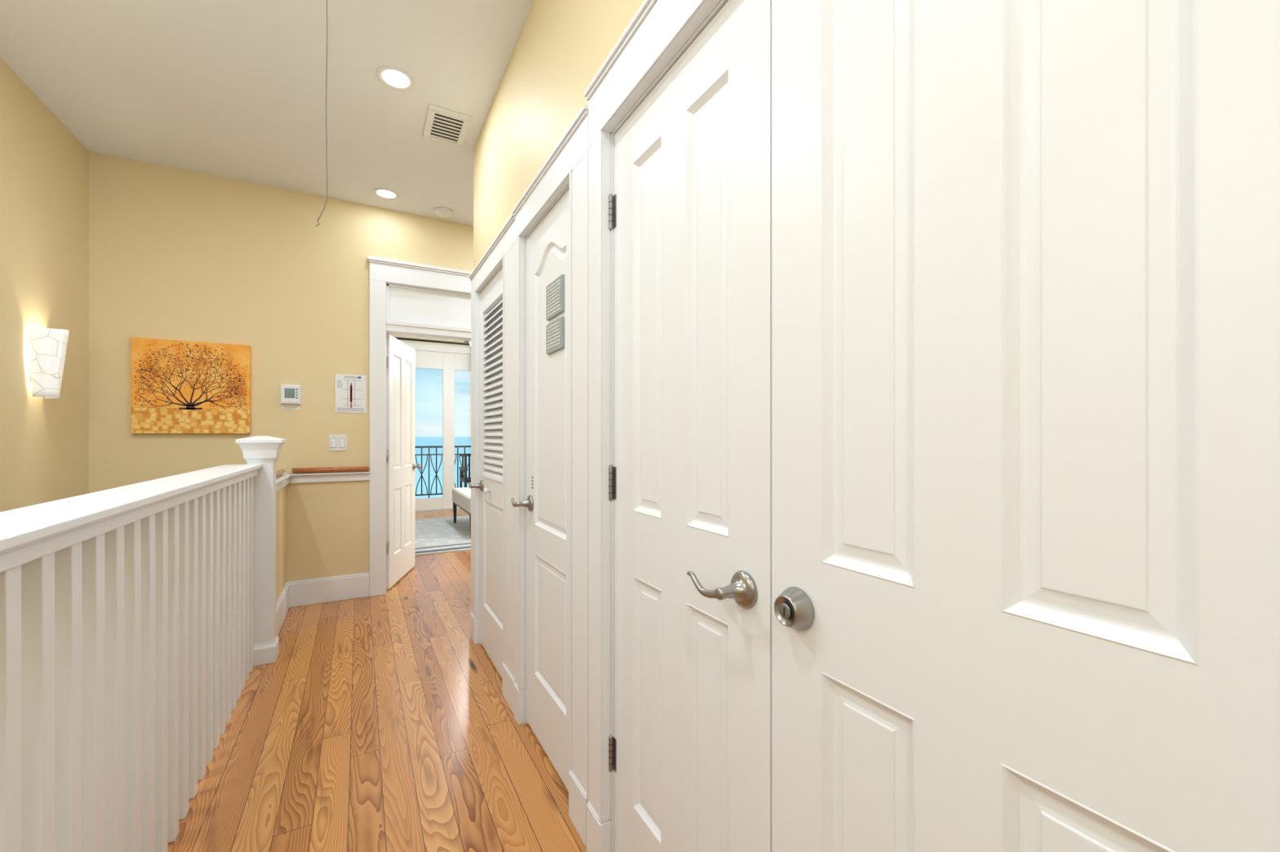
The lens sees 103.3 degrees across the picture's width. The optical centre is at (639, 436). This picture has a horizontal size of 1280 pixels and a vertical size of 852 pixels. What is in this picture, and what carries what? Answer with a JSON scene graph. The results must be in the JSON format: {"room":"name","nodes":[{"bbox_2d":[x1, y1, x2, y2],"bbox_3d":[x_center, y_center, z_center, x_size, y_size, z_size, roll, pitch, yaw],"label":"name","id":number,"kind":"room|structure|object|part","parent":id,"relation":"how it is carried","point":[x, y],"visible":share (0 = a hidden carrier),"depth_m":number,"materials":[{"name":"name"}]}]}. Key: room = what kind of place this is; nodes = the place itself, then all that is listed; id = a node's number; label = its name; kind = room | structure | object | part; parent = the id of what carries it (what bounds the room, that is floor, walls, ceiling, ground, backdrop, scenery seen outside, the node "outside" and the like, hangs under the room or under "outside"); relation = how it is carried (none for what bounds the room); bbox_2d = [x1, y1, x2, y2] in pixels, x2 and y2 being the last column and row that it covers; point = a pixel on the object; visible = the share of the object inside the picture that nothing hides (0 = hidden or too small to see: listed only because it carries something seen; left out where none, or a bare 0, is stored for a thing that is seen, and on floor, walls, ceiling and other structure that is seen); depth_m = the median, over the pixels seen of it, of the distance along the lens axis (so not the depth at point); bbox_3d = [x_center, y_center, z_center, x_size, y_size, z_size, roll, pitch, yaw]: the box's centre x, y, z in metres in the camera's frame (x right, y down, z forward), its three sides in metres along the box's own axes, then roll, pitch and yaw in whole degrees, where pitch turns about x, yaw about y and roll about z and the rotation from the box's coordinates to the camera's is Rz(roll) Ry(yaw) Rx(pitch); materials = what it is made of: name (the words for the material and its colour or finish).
{"room":"upstairs hallway","nodes":[
{"label":"upstairs hallway","id":0,"kind":"room"},
{"bbox_2d":[0,57,88,511],"bbox_3d":[-1.998,1.080,0.493,0.100,5.680,6.200,0,0,-29],"label":"wall","id":1,"kind":"structure","parent":0,"point":[44,167],"depth_m":2.64,"materials":[{"name":"yellow paint"}]},
{"bbox_2d":[28,326,69,398],"bbox_3d":[-3.062,-0.386,2.635,0.118,0.372,0.188,0,0,-29],"label":"wall sconce","id":2,"kind":"object","parent":1,"relation":"attached to","point":[47,346],"visible":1,"depth_m":2.58,"materials":[{"name":"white glass"}]},
{"bbox_2d":[0,0,533,226],"bbox_3d":[-1.171,-1.810,3.553,6.000,0.100,10.750,0,0,-29],"label":"ceiling","id":3,"kind":"structure","parent":0,"point":[230,89],"depth_m":2.49,"materials":[{"name":"paint"}]},
{"bbox_2d":[315,0,327,226],"bbox_3d":[-0.907,-1.177,1.441,0.029,1.165,0.003,0,0,-29],"label":"pull cord","id":4,"kind":"object","parent":3,"relation":"hanging from","point":[326,0],"visible":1,"depth_m":1.45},
{"bbox_2d":[373,187,399,199],"bbox_3d":[-1.842,-1.757,3.673,0.170,0.006,0.170,0,0,-29],"label":"recessed light","id":5,"kind":"object","parent":3,"relation":"in","point":[384,193],"visible":1,"depth_m":3.67,"materials":[{"name":"white plastic"}]},
{"bbox_2d":[376,66,414,91],"bbox_3d":[-1.201,-1.757,2.491,0.170,0.006,0.170,0,0,-29],"label":"recessed light","id":6,"kind":"object","parent":3,"relation":"in","point":[393,77],"visible":1,"depth_m":2.49,"materials":[{"name":"white plastic"}]},
{"bbox_2d":[434,207,453,217],"bbox_3d":[-1.535,-1.740,3.952,0.136,0.040,0.136,0,0,-29],"label":"smoke detector","id":7,"kind":"object","parent":3,"relation":"attached to","point":[442,212],"visible":1,"depth_m":3.92,"materials":[{"name":"white plastic"}]},
{"bbox_2d":[422,104,472,147],"bbox_3d":[-1.099,-1.755,2.878,0.220,0.010,0.330,0,0,-29],"label":"ceiling vent","id":8,"kind":"object","parent":3,"relation":"attached to","point":[443,126],"depth_m":2.86,"materials":[{"name":"white plastic"}]},
{"bbox_2d":[88,151,473,582],"bbox_3d":[-1.917,1.080,4.014,3.458,5.680,0.120,0,0,-29],"label":"wall","id":9,"kind":"structure","parent":0,"point":[175,254],"depth_m":3.52,"materials":[{"name":"yellow paint"}]},
{"bbox_2d":[131,337,250,434],"bbox_3d":[-2.954,-0.321,3.349,0.600,0.608,0.037,0,0,-29],"label":"tree painting","id":10,"kind":"object","parent":9,"relation":"attached to","point":[178,386],"visible":1,"depth_m":3.32,"materials":[{"name":"paint"}]},
{"bbox_2d":[280,384,301,409],"bbox_3d":[-2.492,-0.280,3.609,0.125,0.176,0.031,0,0,-29],"label":"thermostat","id":11,"kind":"object","parent":9,"relation":"attached to","point":[290,394],"visible":1,"depth_m":3.60,"materials":[{"name":"white plastic"}]},
{"bbox_2d":[286,573,369,607],"bbox_3d":[-2.288,1.130,3.729,0.520,0.180,0.018,0,0,-29],"label":"baseboard","id":12,"kind":"structure","parent":9,"relation":"attached to","point":[322,590],"depth_m":3.72,"materials":[{"name":"white paint"}]},
{"bbox_2d":[328,435,346,450],"bbox_3d":[-2.243,0.049,3.758,0.116,0.118,0.012,0,0,-29],"label":"light switch","id":13,"kind":"object","parent":9,"relation":"attached to","point":[336,442],"visible":1,"depth_m":3.76,"materials":[{"name":"white plastic"}]},
{"bbox_2d":[335,373,366,413],"bbox_3d":[-2.170,-0.320,3.802,0.206,0.284,0.004,0,0,-29],"label":"sign","id":14,"kind":"object","parent":9,"relation":"attached to","point":[350,389],"visible":1,"depth_m":3.80,"materials":[{"name":"paper"}]},
{"bbox_2d":[386,355,387,555],"bbox_3d":[-1.986,0.150,3.969,0.012,1.550,0.068,0,0,-29],"label":"hinges","id":15,"kind":"object","parent":9,"relation":"attached to","point":[386,356],"visible":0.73,"depth_m":3.99,"materials":[{"name":"silver metal"}]},
{"bbox_2d":[386,333,421,589],"bbox_3d":[-2.062,0.200,4.369,0.170,2.016,0.745,0,0,-10],"label":"leaf","id":16,"kind":"object","parent":9,"relation":"attached to","point":[401,371],"depth_m":4.31,"materials":[{"name":"white paint"}]},
{"bbox_3d":[-2.115,0.280,4.682,0.170,0.060,0.060,0,0,-10],"label":"knob","id":17,"kind":"part","parent":16,"relation":"part of","materials":[{"name":"silver metal"}]},
{"bbox_2d":[367,256,471,596],"bbox_3d":[-1.655,-0.071,4.145,1.020,2.583,0.175,0,0,-29],"label":"trim","id":18,"kind":"structure","parent":9,"relation":"attached to","point":[383,272],"depth_m":3.89,"materials":[{"name":"white paint"}]},
{"bbox_2d":[386,284,471,328],"bbox_3d":[-1.644,-1.035,4.126,0.762,0.300,0.028,0,0,-29],"label":"transom window","id":19,"kind":"structure","parent":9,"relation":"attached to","point":[403,304],"depth_m":4.08,"materials":[{"name":"white glass"}]},
{"bbox_2d":[275,485,286,603],"bbox_3d":[-2.327,0.807,3.193,0.068,0.945,0.918,0,0,-29],"label":"wall","id":20,"kind":"structure","parent":0,"point":[281,495],"depth_m":3.35,"materials":[{"name":"yellow paint"}]},
{"bbox_2d":[275,582,289,635],"bbox_3d":[-2.287,1.130,3.209,0.018,0.180,0.907,0,0,-29],"label":"baseboard","id":21,"kind":"structure","parent":20,"relation":"attached to","point":[282,605],"depth_m":3.29,"materials":[{"name":"white paint"}]},
{"bbox_2d":[275,471,369,492],"bbox_3d":[-2.106,0.301,3.315,0.603,0.067,0.918,0,0,-29],"label":"trim","id":22,"kind":"structure","parent":20,"relation":"on","point":[283,480],"depth_m":3.69,"materials":[{"name":"white paint"}]},
{"bbox_2d":[275,466,368,477],"bbox_3d":[-2.094,0.246,3.322,0.563,0.038,0.901,0,0,-29],"label":"wooden handrail","id":23,"kind":"object","parent":22,"relation":"on","point":[363,468],"visible":0.71,"depth_m":3.68,"materials":[{"name":"brown wood"}]},
{"bbox_2d":[168,508,586,851],"bbox_3d":[-1.129,1.250,3.519,2.560,0.060,10.650,0,0,-29],"label":"floor","id":24,"kind":"structure","parent":0,"point":[377,723],"depth_m":1.98,"materials":[{"name":"brown wood"}]},
{"bbox_2d":[0,435,286,851],"bbox_3d":[-1.038,0.609,0.817,0.252,1.222,4.578,0,0,-28],"label":"stair railing","id":25,"kind":"object","parent":24,"relation":"on","point":[135,619],"visible":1,"depth_m":1.24,"materials":[{"name":"white paint"}]},
{"bbox_3d":[-1.054,0.178,0.800,0.162,0.060,4.282,0,0,-29],"label":"cap rail","id":26,"kind":"part","parent":25,"relation":"part of","materials":[{"name":"white paint"}]},
{"bbox_3d":[-2.057,0.609,2.755,0.198,1.222,0.198,0,0,-29],"label":"newel post","id":27,"kind":"part","parent":25,"relation":"part of","materials":[{"name":"white paint"}]},
{"bbox_2d":[415,515,471,555],"bbox_3d":[-1.905,1.214,6.731,2.800,0.012,2.380,0,0,-29],"label":"area rug","id":28,"kind":"object","parent":24,"relation":"on","point":[440,535],"visible":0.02,"depth_m":6.14,"materials":[{"name":"white fabric"}]},
{"bbox_2d":[452,487,471,538],"bbox_3d":[-2.112,0.964,6.622,0.470,0.488,1.290,0,0,-29],"label":"bench","id":29,"kind":"object","parent":28,"relation":"on","point":[461,496],"visible":0.41,"depth_m":6.49,"materials":[{"name":"fabric"}]},
{"bbox_3d":[-2.112,0.820,6.622,0.470,0.200,1.290,0,0,-29],"label":"seat","id":30,"kind":"part","parent":29,"relation":"part of","materials":[{"name":"fabric"}]},
{"bbox_2d":[391,334,471,354],"bbox_3d":[-3.764,-0.270,8.227,5.800,2.980,0.140,0,0,-29],"label":"wall","id":31,"kind":"structure","parent":0,"point":[393,335],"depth_m":8.34,"materials":[{"name":"paint"}]},
{"bbox_2d":[395,337,469,345],"bbox_3d":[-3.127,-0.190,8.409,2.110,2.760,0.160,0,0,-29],"label":"curtain rod","id":32,"kind":"object","parent":31,"relation":"hanging from","point":[402,339],"visible":0.02,"depth_m":8.21,"materials":[{"name":"black metal"}]},
{"bbox_2d":[402,342,471,511],"bbox_3d":[-3.206,-0.145,8.490,1.570,2.730,0.102,0,0,-29],"label":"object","id":33,"kind":"object","parent":31,"relation":"attached to","point":[449,362],"visible":0.28,"depth_m":8.47,"materials":[{"name":"white paint"}]},
{"bbox_2d":[473,0,721,851],"bbox_3d":[0.775,-0.270,1.299,1.385,2.980,4.920,0,0,-29],"label":"wall","id":34,"kind":"structure","parent":0,"point":[561,46],"depth_m":1.97,"materials":[{"name":"yellow paint"}]},
{"bbox_2d":[480,266,502,678],"bbox_3d":[-0.768,0.184,2.702,0.036,2.048,0.640,0,0,-29],"label":"leaf","id":35,"kind":"object","parent":34,"relation":"attached to","point":[491,503],"visible":0.63,"depth_m":2.75,"materials":[{"name":"white paint"}]},
{"bbox_2d":[468,480,490,494],"bbox_3d":[-0.906,0.286,2.846,0.068,0.068,0.313,0,0,-29],"label":"door handle","id":36,"kind":"object","parent":35,"relation":"attached to","point":[480,486],"depth_m":2.90,"materials":[{"name":"silver metal"}]},
{"bbox_3d":[-0.954,0.286,2.931,0.068,0.068,0.119,0,0,-29],"label":"lever handle","id":37,"kind":"part","parent":36,"relation":"part of","materials":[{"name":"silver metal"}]},
{"bbox_3d":[-0.825,0.295,2.733,0.036,0.036,0.036,0,0,-29],"label":"pull knob","id":38,"kind":"part","parent":36,"relation":"part of","materials":[{"name":"white paint"}]},
{"bbox_2d":[482,291,502,483],"bbox_3d":[-0.783,-0.242,2.688,0.005,0.949,0.494,0,0,-29],"label":"bead","id":39,"kind":"object","parent":35,"relation":"attached to","point":[501,293],"visible":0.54,"depth_m":2.89,"materials":[{"name":"white paint"}]},
{"bbox_2d":[468,213,515,713],"bbox_3d":[-0.788,0.122,2.657,0.031,2.195,1.014,0,0,-29],"label":"trim","id":40,"kind":"structure","parent":34,"relation":"attached to","point":[501,251],"depth_m":2.37,"materials":[{"name":"white paint"}]},
{"bbox_2d":[526,189,569,791],"bbox_3d":[-0.326,0.184,1.905,0.036,2.048,0.576,0,0,-29],"label":"leaf","id":41,"kind":"object","parent":34,"relation":"attached to","point":[548,245],"visible":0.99,"depth_m":1.92,"materials":[{"name":"white paint"}]},
{"bbox_2d":[511,495,533,511],"bbox_3d":[-0.493,0.277,2.100,0.068,0.068,0.119,0,0,-29],"label":"door handle","id":42,"kind":"object","parent":41,"relation":"attached to","point":[529,503],"depth_m":2.07,"materials":[{"name":"grey metal"}]},
{"bbox_2d":[546,316,564,354],"bbox_3d":[-0.309,-0.364,1.841,0.012,0.108,0.170,0,0,-29],"label":"vent","id":43,"kind":"object","parent":41,"relation":"attached to","point":[555,331],"visible":1,"depth_m":1.82,"materials":[{"name":"white plastic"}]},
{"bbox_2d":[546,274,564,320],"bbox_3d":[-0.309,-0.501,1.841,0.012,0.127,0.170,0,0,-29],"label":"vent","id":44,"kind":"object","parent":41,"relation":"attached to","point":[555,291],"visible":1,"depth_m":1.82,"materials":[{"name":"white plastic"}]},
{"bbox_2d":[511,105,588,847],"bbox_3d":[-0.346,0.120,1.855,0.035,2.200,0.804,0,0,-29],"label":"trim","id":45,"kind":"structure","parent":34,"relation":"attached to","point":[567,164],"depth_m":1.59,"materials":[{"name":"white paint"}]},
{"bbox_2d":[479,0,728,851],"bbox_3d":[-0.165,0.187,1.679,0.110,2.066,3.023,0,0,-29],"label":"trim","id":46,"kind":"structure","parent":34,"relation":"attached to","point":[722,2],"depth_m":1.41,"materials":[{"name":"white paint"}]},
{"bbox_2d":[583,0,720,851],"bbox_3d":[0.205,0.107,0.856,0.041,2.225,1.450,0,0,-29],"label":"trim","id":47,"kind":"structure","parent":34,"relation":"attached to","point":[659,29],"depth_m":1.41,"materials":[{"name":"white paint"}]},
{"bbox_2d":[608,0,771,851],"bbox_3d":[0.083,0.184,1.154,0.050,2.048,0.625,0,0,-29],"label":"leaf","id":48,"kind":"object","parent":34,"relation":"attached to","point":[692,162],"depth_m":1.08,"materials":[{"name":"white paint"}]},
{"bbox_3d":[-0.078,-0.625,1.407,0.015,0.102,0.026,0,0,-29],"label":"hinge","id":49,"kind":"part","parent":48,"relation":"part of","materials":[{"name":"silver metal"}]},
{"bbox_3d":[-0.078,0.885,1.407,0.015,0.102,0.026,0,0,-29],"label":"hinge","id":50,"kind":"part","parent":48,"relation":"part of","materials":[{"name":"silver metal"}]},
{"bbox_3d":[-0.078,0.130,1.407,0.015,0.102,0.026,0,0,-29],"label":"hinge","id":51,"kind":"part","parent":48,"relation":"part of","materials":[{"name":"silver metal"}]},
{"bbox_2d":[686,570,757,608],"bbox_3d":[0.146,0.282,0.948,0.068,0.068,0.140,0,0,-29],"label":"door handle","id":52,"kind":"object","parent":48,"relation":"attached to","point":[742,588],"depth_m":0.91,"materials":[{"name":"grey metal"}]},
{"bbox_2d":[771,0,1279,851],"bbox_3d":[0.390,0.184,0.614,0.036,2.048,0.611,0,0,-29],"label":"leaf","id":53,"kind":"object","parent":34,"relation":"attached to","point":[1025,254],"visible":0.99,"depth_m":0.55,"materials":[{"name":"white paint"}]},
{"bbox_2d":[773,586,813,631],"bbox_3d":[0.243,0.278,0.812,0.032,0.068,0.068,0,0,-29],"label":"deadbolt","id":54,"kind":"object","parent":53,"relation":"attached to","point":[793,608],"visible":1,"depth_m":0.80,"materials":[{"name":"grey metal"}]},
{"bbox_3d":[-3.902,1.305,9.094,8.000,0.130,1.510,0,0,-29],"label":"floor","id":55,"kind":"structure","parent":0,"visible":0},
{"bbox_2d":[415,445,471,497],"bbox_3d":[-4.134,0.713,9.543,8.048,1.055,0.050,0,0,-29],"label":"balcony railing","id":56,"kind":"object","parent":55,"relation":"on","point":[424,446],"visible":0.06,"depth_m":9.65,"materials":[{"name":"black metal"}]},
{"bbox_2d":[458,453,471,487],"bbox_3d":[-3.025,0.785,9.472,0.600,0.910,0.560,0,0,-29],"label":"balcony chair","id":57,"kind":"object","parent":55,"relation":"on","point":[466,480],"visible":0.4,"depth_m":9.54,"materials":[{"name":"black metal"}]},
{"label":"outside","id":58,"kind":"structure","parent":0,"visible":0},
{"bbox_2d":[415,436,471,498],"bbox_3d":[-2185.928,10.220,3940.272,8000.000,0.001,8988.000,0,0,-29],"label":"sea","id":59,"kind":"structure","parent":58,"point":[420,441],"depth_m":192.29,"materials":[{"name":"liquid"}]}
]}

